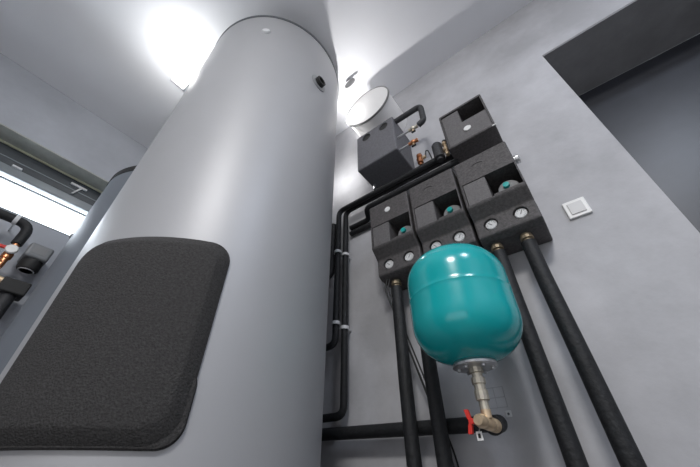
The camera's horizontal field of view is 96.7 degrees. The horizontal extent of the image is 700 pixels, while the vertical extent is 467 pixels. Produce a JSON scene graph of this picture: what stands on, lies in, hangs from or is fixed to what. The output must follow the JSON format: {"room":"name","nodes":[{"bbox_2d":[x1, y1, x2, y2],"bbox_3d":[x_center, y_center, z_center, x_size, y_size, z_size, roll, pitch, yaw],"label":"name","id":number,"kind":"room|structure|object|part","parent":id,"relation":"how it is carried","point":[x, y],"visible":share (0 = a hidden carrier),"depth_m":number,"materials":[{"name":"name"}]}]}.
{"room":"mechanical room","nodes":[
{"label":"mechanical room","id":0,"kind":"room"},
{"bbox_2d":[0,53,147,336],"bbox_3d":[-2.748,-0.021,1.716,0.300,3.160,3.950,-26,-45,29],"label":"wall","id":1,"kind":"structure","parent":0,"point":[30,106],"depth_m":2.55,"materials":[{"name":"paint"}]},
{"bbox_2d":[0,209,32,246],"bbox_3d":[-2.470,-0.205,1.784,0.213,0.183,0.994,-26,-45,29],"label":"pipe","id":2,"kind":"object","parent":1,"relation":"attached to","point":[26,228],"visible":0.99,"depth_m":2.01,"materials":[{"name":"rubber"}]},
{"bbox_2d":[0,243,19,268],"bbox_3d":[-2.144,0.109,1.896,0.078,0.170,0.147,-26,-45,29],"label":"valve","id":3,"kind":"object","parent":2,"relation":"attached to","point":[10,250],"visible":1,"depth_m":1.91,"materials":[{"name":"orange metal"}]},
{"bbox_2d":[16,243,53,274],"bbox_3d":[-2.109,0.188,2.061,0.222,0.170,0.125,-26,-45,29],"label":"pump","id":4,"kind":"object","parent":1,"relation":"attached to","point":[35,256],"visible":1,"depth_m":2.01,"materials":[{"name":"black"}]},
{"bbox_3d":[-2.076,0.210,2.016,0.112,0.070,0.112,-26,-45,29],"label":"motor","id":5,"kind":"part","parent":4,"relation":"part of","materials":[{"name":"black"}]},
{"bbox_3d":[-2.023,0.114,2.032,0.002,0.050,0.070,-26,-45,29],"label":"label plate","id":6,"kind":"part","parent":4,"relation":"part of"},
{"bbox_2d":[0,139,101,235],"bbox_3d":[-2.770,-0.512,2.183,0.110,0.610,2.620,-26,-45,29],"label":"window","id":7,"kind":"structure","parent":1,"relation":"in","point":[17,168],"depth_m":2.53,"materials":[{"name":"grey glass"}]},
{"bbox_2d":[0,123,108,191],"bbox_3d":[-2.679,-0.799,2.320,0.179,0.010,2.620,-26,-45,29],"label":"trim","id":8,"kind":"structure","parent":1,"relation":"attached to","point":[7,134],"depth_m":2.54,"materials":[{"name":"paint"}]},
{"bbox_2d":[0,0,532,147],"bbox_3d":[-0.509,-2.211,1.573,5.640,0.100,4.762,-26,-45,29],"label":"ceiling","id":9,"kind":"structure","parent":0,"point":[118,60],"depth_m":2.40,"materials":[{"name":"paint"}]},
{"bbox_2d":[171,70,191,89],"bbox_3d":[-1.427,-1.294,2.629,0.120,0.030,0.120,-26,-45,29],"label":"recessed light","id":10,"kind":"object","parent":9,"relation":"in","point":[179,78],"visible":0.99,"depth_m":2.62,"materials":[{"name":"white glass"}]},
{"bbox_3d":[-1.427,-1.286,2.623,0.100,0.010,0.100,-26,-45,29],"label":"lamp glass","id":11,"kind":"part","parent":10,"relation":"part of","materials":[{"name":"white glass"}]},
{"bbox_2d":[345,78,354,87],"bbox_3d":[0.002,-1.257,2.601,0.104,0.122,0.020,-26,-45,29],"label":"ceiling sensor","id":12,"kind":"object","parent":9,"relation":"attached to","point":[350,82],"visible":1,"depth_m":2.58,"materials":[{"name":"white plastic"}]},
{"bbox_2d":[320,0,699,466],"bbox_3d":[0.759,0.086,1.851,5.640,3.160,0.612,-26,-45,29],"label":"wall","id":13,"kind":"structure","parent":0,"point":[626,270],"depth_m":1.26,"materials":[{"name":"grey paint"}]},
{"bbox_2d":[331,320,339,328],"bbox_3d":[-0.069,0.516,1.731,0.048,0.018,0.127,-8,-39,10],"label":"clamp","id":14,"kind":"object","parent":13,"relation":"attached to","point":[333,321],"visible":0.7,"depth_m":1.69,"materials":[{"name":"metal"}]},
{"bbox_2d":[340,325,351,331],"bbox_3d":[-0.019,0.526,1.712,0.048,0.018,0.082,-26,-45,29],"label":"clamp","id":15,"kind":"object","parent":13,"relation":"attached to","point":[341,326],"visible":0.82,"depth_m":1.69,"materials":[{"name":"metal"}]},
{"bbox_2d":[349,222,370,235],"bbox_3d":[0.132,-0.057,2.055,0.320,0.036,0.036,-26,-45,29],"label":"pipe","id":16,"kind":"object","parent":13,"relation":"attached to","point":[368,225],"visible":0.56,"depth_m":2.08,"materials":[{"name":"rubber"}]},
{"bbox_2d":[346,86,406,136],"bbox_3d":[0.210,-0.899,2.443,0.392,0.392,0.289,-26,-45,29],"label":"vent duct","id":17,"kind":"object","parent":13,"relation":"attached to","point":[374,107],"visible":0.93,"depth_m":2.31,"materials":[{"name":"white metal"}]},
{"bbox_2d":[326,158,437,350],"bbox_3d":[0.108,0.126,1.807,1.060,0.978,0.036,-26,-45,29],"label":"riser pipe","id":18,"kind":"object","parent":13,"relation":"attached to","point":[336,299],"visible":0.88,"depth_m":1.92,"materials":[{"name":"rubber"}]},
{"bbox_2d":[329,223,335,279],"bbox_3d":[-0.223,0.159,2.063,0.272,0.492,0.046,-12,-40,14],"label":"pipe","id":19,"kind":"object","parent":18,"relation":"attached to","point":[333,232],"visible":0.23,"depth_m":2.02,"materials":[{"name":"rubber"}]},
{"bbox_2d":[416,153,426,165],"bbox_3d":[0.446,-0.463,1.940,0.062,0.102,0.044,-26,-45,29],"label":"valve","id":20,"kind":"object","parent":18,"relation":"on","point":[420,158],"visible":0.92,"depth_m":1.93,"materials":[{"name":"orange metal"}]},
{"bbox_2d":[431,142,444,162],"bbox_3d":[0.517,-0.482,1.828,0.060,0.167,0.060,-26,-45,29],"label":"air separator","id":21,"kind":"object","parent":18,"relation":"attached to","point":[439,156],"visible":1,"depth_m":1.79,"materials":[{"name":"metal"}]},
{"bbox_2d":[357,117,414,189],"bbox_3d":[0.243,-0.529,2.150,0.302,0.400,0.249,-26,-45,29],"label":"box","id":22,"kind":"object","parent":13,"relation":"attached to","point":[381,161],"visible":0.97,"depth_m":2.05,"materials":[{"name":"grey plastic"}]},
{"bbox_2d":[398,124,417,138],"bbox_3d":[0.367,-0.642,1.981,0.142,0.053,0.032,-26,-45,29],"label":"valve","id":23,"kind":"object","parent":22,"relation":"attached to","point":[412,128],"visible":1,"depth_m":1.96,"materials":[{"name":"silver metal"}]},
{"bbox_2d":[399,138,418,150],"bbox_3d":[0.361,-0.537,1.904,0.126,0.053,0.032,-26,-45,29],"label":"valve","id":24,"kind":"object","parent":22,"relation":"attached to","point":[412,142],"visible":1,"depth_m":1.89,"materials":[{"name":"orange metal"}]},
{"bbox_2d":[394,104,425,126],"bbox_3d":[0.394,-0.735,2.029,0.208,0.219,0.038,-26,-45,29],"label":"pipe","id":25,"kind":"object","parent":22,"relation":"attached to","point":[419,108],"visible":1,"depth_m":2.04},
{"bbox_2d":[322,154,453,422],"bbox_3d":[0.173,0.249,1.714,1.160,1.309,0.036,-26,-45,29],"label":"riser pipe","id":26,"kind":"object","parent":13,"relation":"attached to","point":[331,417],"visible":0.77,"depth_m":1.78,"materials":[{"name":"rubber"}]},
{"bbox_2d":[349,159,459,230],"bbox_3d":[0.307,-0.222,1.953,0.820,0.066,0.110,-26,-45,29],"label":"pipe","id":27,"kind":"object","parent":13,"relation":"attached to","point":[451,164],"visible":0.88,"depth_m":1.90,"materials":[{"name":"rubber"}]},
{"bbox_2d":[322,414,507,440],"bbox_3d":[-0.041,0.832,1.290,1.367,0.103,0.254,-26,-45,29],"label":"pipe","id":28,"kind":"object","parent":13,"relation":"attached to","point":[459,425],"visible":0.42,"depth_m":1.25,"materials":[{"name":"rubber"}]},
{"bbox_2d":[464,409,501,440],"bbox_3d":[0.378,0.525,0.849,0.133,0.073,0.057,24,-44,-27],"label":"valve","id":29,"kind":"object","parent":28,"relation":"attached to","point":[483,420],"visible":1,"depth_m":0.83,"materials":[{"name":"gold metal"}]},
{"bbox_3d":[0.325,0.508,0.840,0.021,0.058,0.014,-26,-45,29],"label":"handle","id":30,"kind":"part","parent":29,"relation":"part of","materials":[{"name":"red plastic"}]},
{"bbox_2d":[468,366,489,409],"bbox_3d":[0.373,0.444,0.892,0.042,0.109,0.042,-26,-45,29],"label":"pipe fitting","id":31,"kind":"object","parent":29,"relation":"on","point":[481,393],"visible":0.99,"depth_m":0.88,"materials":[{"name":"silver metal"}]},
{"bbox_2d":[407,243,522,374],"bbox_3d":[0.373,0.245,1.049,0.337,0.412,0.337,-26,-45,29],"label":"vessel","id":32,"kind":"object","parent":31,"relation":"attached to","point":[465,311],"visible":0.98,"depth_m":0.92,"materials":[{"name":"teal metal"}]},
{"bbox_2d":[385,279,454,466],"bbox_3d":[0.281,0.666,1.239,0.216,1.092,0.021,3,-38,-4],"label":"cable","id":33,"kind":"object","parent":13,"relation":"attached to","point":[410,352],"visible":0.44,"depth_m":1.34,"materials":[{"name":"grey plastic"}]},
{"bbox_2d":[388,278,458,466],"bbox_3d":[0.295,0.660,1.232,0.218,1.091,0.018,3,-38,-4],"label":"cable","id":34,"kind":"object","parent":13,"relation":"attached to","point":[389,278],"visible":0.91,"depth_m":1.32,"materials":[{"name":"grey plastic"}]},
{"bbox_2d":[409,168,484,253],"bbox_3d":[0.480,-0.055,1.557,0.244,0.447,0.231,-26,-45,29],"label":"pump group","id":35,"kind":"object","parent":13,"relation":"attached to","point":[441,216],"visible":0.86,"depth_m":1.50,"materials":[{"name":"black plastic"}]},
{"bbox_3d":[0.369,-0.090,1.522,0.100,0.129,0.011,-26,-45,29],"label":"panel","id":36,"kind":"part","parent":35,"relation":"part of","materials":[{"name":"plastic"}]},
{"bbox_3d":[0.480,-0.114,1.494,0.028,0.028,0.015,-26,-45,29],"label":"pump knob","id":37,"kind":"part","parent":35,"relation":"part of","materials":[{"name":"teal plastic"}]},
{"bbox_2d":[439,94,502,162],"bbox_3d":[0.694,-0.576,1.782,0.256,0.312,0.202,-26,-45,29],"label":"mixer group","id":38,"kind":"object","parent":13,"relation":"attached to","point":[469,129],"visible":0.98,"depth_m":1.69,"materials":[{"name":"black plastic"}]},
{"bbox_2d":[442,139,449,155],"bbox_3d":[0.558,-0.500,1.810,0.036,0.128,0.035,-26,-45,29],"label":"valve","id":39,"kind":"object","parent":38,"relation":"attached to","point":[444,144],"visible":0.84,"depth_m":1.79,"materials":[{"name":"gold metal"}]},
{"bbox_3d":[0.637,-0.613,1.720,0.228,0.269,0.009,-26,-45,29],"label":"panel","id":40,"kind":"part","parent":38,"relation":"part of","materials":[{"name":"plastic"}]},
{"bbox_2d":[486,386,507,408],"bbox_3d":[0.540,0.611,1.159,0.072,0.069,0.001,-26,-45,29],"label":"pencil marks","id":41,"kind":"object","parent":13,"relation":"attached to","point":[499,386],"visible":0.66,"depth_m":1.15,"materials":[{"name":"grey"}]},
{"bbox_2d":[505,410,511,416],"bbox_3d":[0.565,0.642,1.107,0.020,0.021,0.004,-26,-45,29],"label":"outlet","id":42,"kind":"object","parent":13,"relation":"attached to","point":[508,413],"visible":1,"depth_m":1.11,"materials":[{"name":"grey plastic"}]},
{"bbox_2d":[562,197,592,219],"bbox_3d":[0.953,-0.107,1.308,0.082,0.086,0.014,-26,-45,29],"label":"light switch","id":43,"kind":"object","parent":13,"relation":"attached to","point":[576,208],"visible":1,"depth_m":1.30,"materials":[{"name":"white plastic"}]},
{"bbox_2d":[543,0,699,95],"bbox_3d":[1.693,-1.164,1.759,1.024,0.012,0.410,-26,-45,29],"label":"trim","id":44,"kind":"structure","parent":13,"relation":"attached to","point":[639,31],"depth_m":1.80,"materials":[{"name":"paint"}]},
{"bbox_2d":[578,34,699,232],"bbox_3d":[1.819,-0.082,1.111,1.022,2.486,0.120,-26,-45,29],"label":"door","id":45,"kind":"structure","parent":13,"relation":"in","point":[652,109],"depth_m":1.69,"materials":[{"name":"metal"}]},
{"bbox_3d":[-0.509,0.347,-0.447,5.640,0.100,4.762,-26,-45,29],"label":"floor","id":46,"kind":"structure","parent":0,"visible":0},
{"bbox_2d":[0,292,15,318],"bbox_3d":[-2.053,0.906,1.443,0.080,1.366,0.080,-26,-45,29],"label":"pipe","id":47,"kind":"object","parent":46,"relation":"on","point":[6,299],"visible":1,"depth_m":1.82,"materials":[{"name":"black rubber"}]},
{"bbox_2d":[0,276,31,301],"bbox_3d":[-2.155,0.313,1.867,0.240,0.093,0.310,-26,-45,29],"label":"branch","id":48,"kind":"object","parent":47,"relation":"attached to","point":[18,288],"visible":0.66,"depth_m":1.86,"materials":[{"name":"black"}]},
{"bbox_2d":[0,165,136,373],"bbox_3d":[-1.448,0.700,1.915,1.002,2.276,1.008,-26,-45,29],"label":"tank","id":49,"kind":"object","parent":46,"relation":"on","point":[10,340],"visible":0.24,"depth_m":1.71,"materials":[{"name":"grey metal"}]},
{"bbox_2d":[0,15,338,466],"bbox_3d":[-0.588,-0.021,1.604,1.035,3.021,1.014,-26,-45,29],"label":"storage tank","id":50,"kind":"object","parent":46,"relation":"on","point":[189,328],"visible":1,"depth_m":0.90,"materials":[{"name":"silver metal"}]},
{"bbox_3d":[-0.198,-0.946,1.961,0.010,0.116,0.116,-25,-45,28],"label":"port plate","id":51,"kind":"part","parent":50,"relation":"part of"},
{"bbox_2d":[316,76,325,87],"bbox_3d":[-0.187,-0.952,1.954,0.031,0.068,0.068,-26,-45,29],"label":"socket","id":52,"kind":"object","parent":50,"relation":"attached to","point":[320,82],"depth_m":1.94,"materials":[{"name":"black plastic"}]},
{"bbox_2d":[391,285,421,466],"bbox_3d":[0.229,0.754,1.155,0.061,1.249,0.070,-26,-45,29],"label":"insulated pipe","id":53,"kind":"object","parent":46,"relation":"on","point":[409,420],"visible":1,"depth_m":1.24,"materials":[{"name":"rubber"}]},
{"bbox_2d":[370,191,423,290],"bbox_3d":[0.277,0.063,1.661,0.244,0.504,0.234,-26,-45,29],"label":"pump group","id":54,"kind":"object","parent":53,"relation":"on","point":[396,244],"visible":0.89,"depth_m":1.60,"materials":[{"name":"black plastic"}]},
{"bbox_3d":[0.167,0.007,1.644,0.100,0.129,0.011,-26,-45,29],"label":"panel","id":55,"kind":"part","parent":54,"relation":"part of","materials":[{"name":"plastic"}]},
{"bbox_2d":[391,279,401,285],"bbox_3d":[0.233,0.261,1.553,0.050,0.060,0.050,-26,-45,29],"label":"pipe fitting","id":56,"kind":"object","parent":54,"relation":"attached to","point":[393,281],"depth_m":1.55,"materials":[{"name":"gold metal"}]},
{"bbox_2d":[420,347,453,466],"bbox_3d":[0.321,0.710,1.100,0.061,1.249,0.070,-26,-45,29],"label":"insulated pipe","id":57,"kind":"object","parent":46,"relation":"on","point":[443,453],"visible":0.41,"depth_m":1.11,"materials":[{"name":"rubber"}]},
{"bbox_2d":[492,249,588,466],"bbox_3d":[0.624,0.565,0.916,0.061,1.249,0.070,-26,-45,29],"label":"insulated pipe","id":58,"kind":"object","parent":46,"relation":"on","point":[569,444],"visible":0.77,"depth_m":0.96,"materials":[{"name":"rubber"}]},
{"bbox_2d":[454,141,552,254],"bbox_3d":[0.696,-0.136,1.409,0.276,0.504,0.231,-26,-45,29],"label":"pump group","id":59,"kind":"object","parent":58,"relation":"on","point":[504,213],"visible":0.98,"depth_m":1.34,"materials":[{"name":"black plastic"}]},
{"bbox_3d":[0.572,-0.187,1.399,0.100,0.129,0.011,-26,-45,29],"label":"panel","id":60,"kind":"part","parent":59,"relation":"part of","materials":[{"name":"plastic"}]},
{"bbox_2d":[491,242,503,251],"bbox_3d":[0.626,0.072,1.315,0.050,0.060,0.050,-26,-45,29],"label":"pipe fitting","id":61,"kind":"object","parent":59,"relation":"attached to","point":[494,245],"depth_m":1.31,"materials":[{"name":"gold metal"}]},
{"bbox_3d":[0.687,-0.214,1.369,0.028,0.028,0.015,-26,-45,29],"label":"pump knob","id":62,"kind":"part","parent":59,"relation":"part of","materials":[{"name":"teal plastic"}]},
{"bbox_2d":[520,232,533,241],"bbox_3d":[0.720,0.028,1.258,0.050,0.060,0.050,-26,-45,29],"label":"pipe fitting","id":63,"kind":"object","parent":59,"relation":"attached to","point":[523,235],"depth_m":1.25,"materials":[{"name":"gold metal"}]},
{"bbox_2d":[521,238,646,466],"bbox_3d":[0.719,0.519,0.858,0.068,1.249,0.070,-26,-45,29],"label":"insulated pipe","id":64,"kind":"object","parent":46,"relation":"on","point":[623,444],"visible":1,"depth_m":0.92,"materials":[{"name":"rubber"}]}
]}

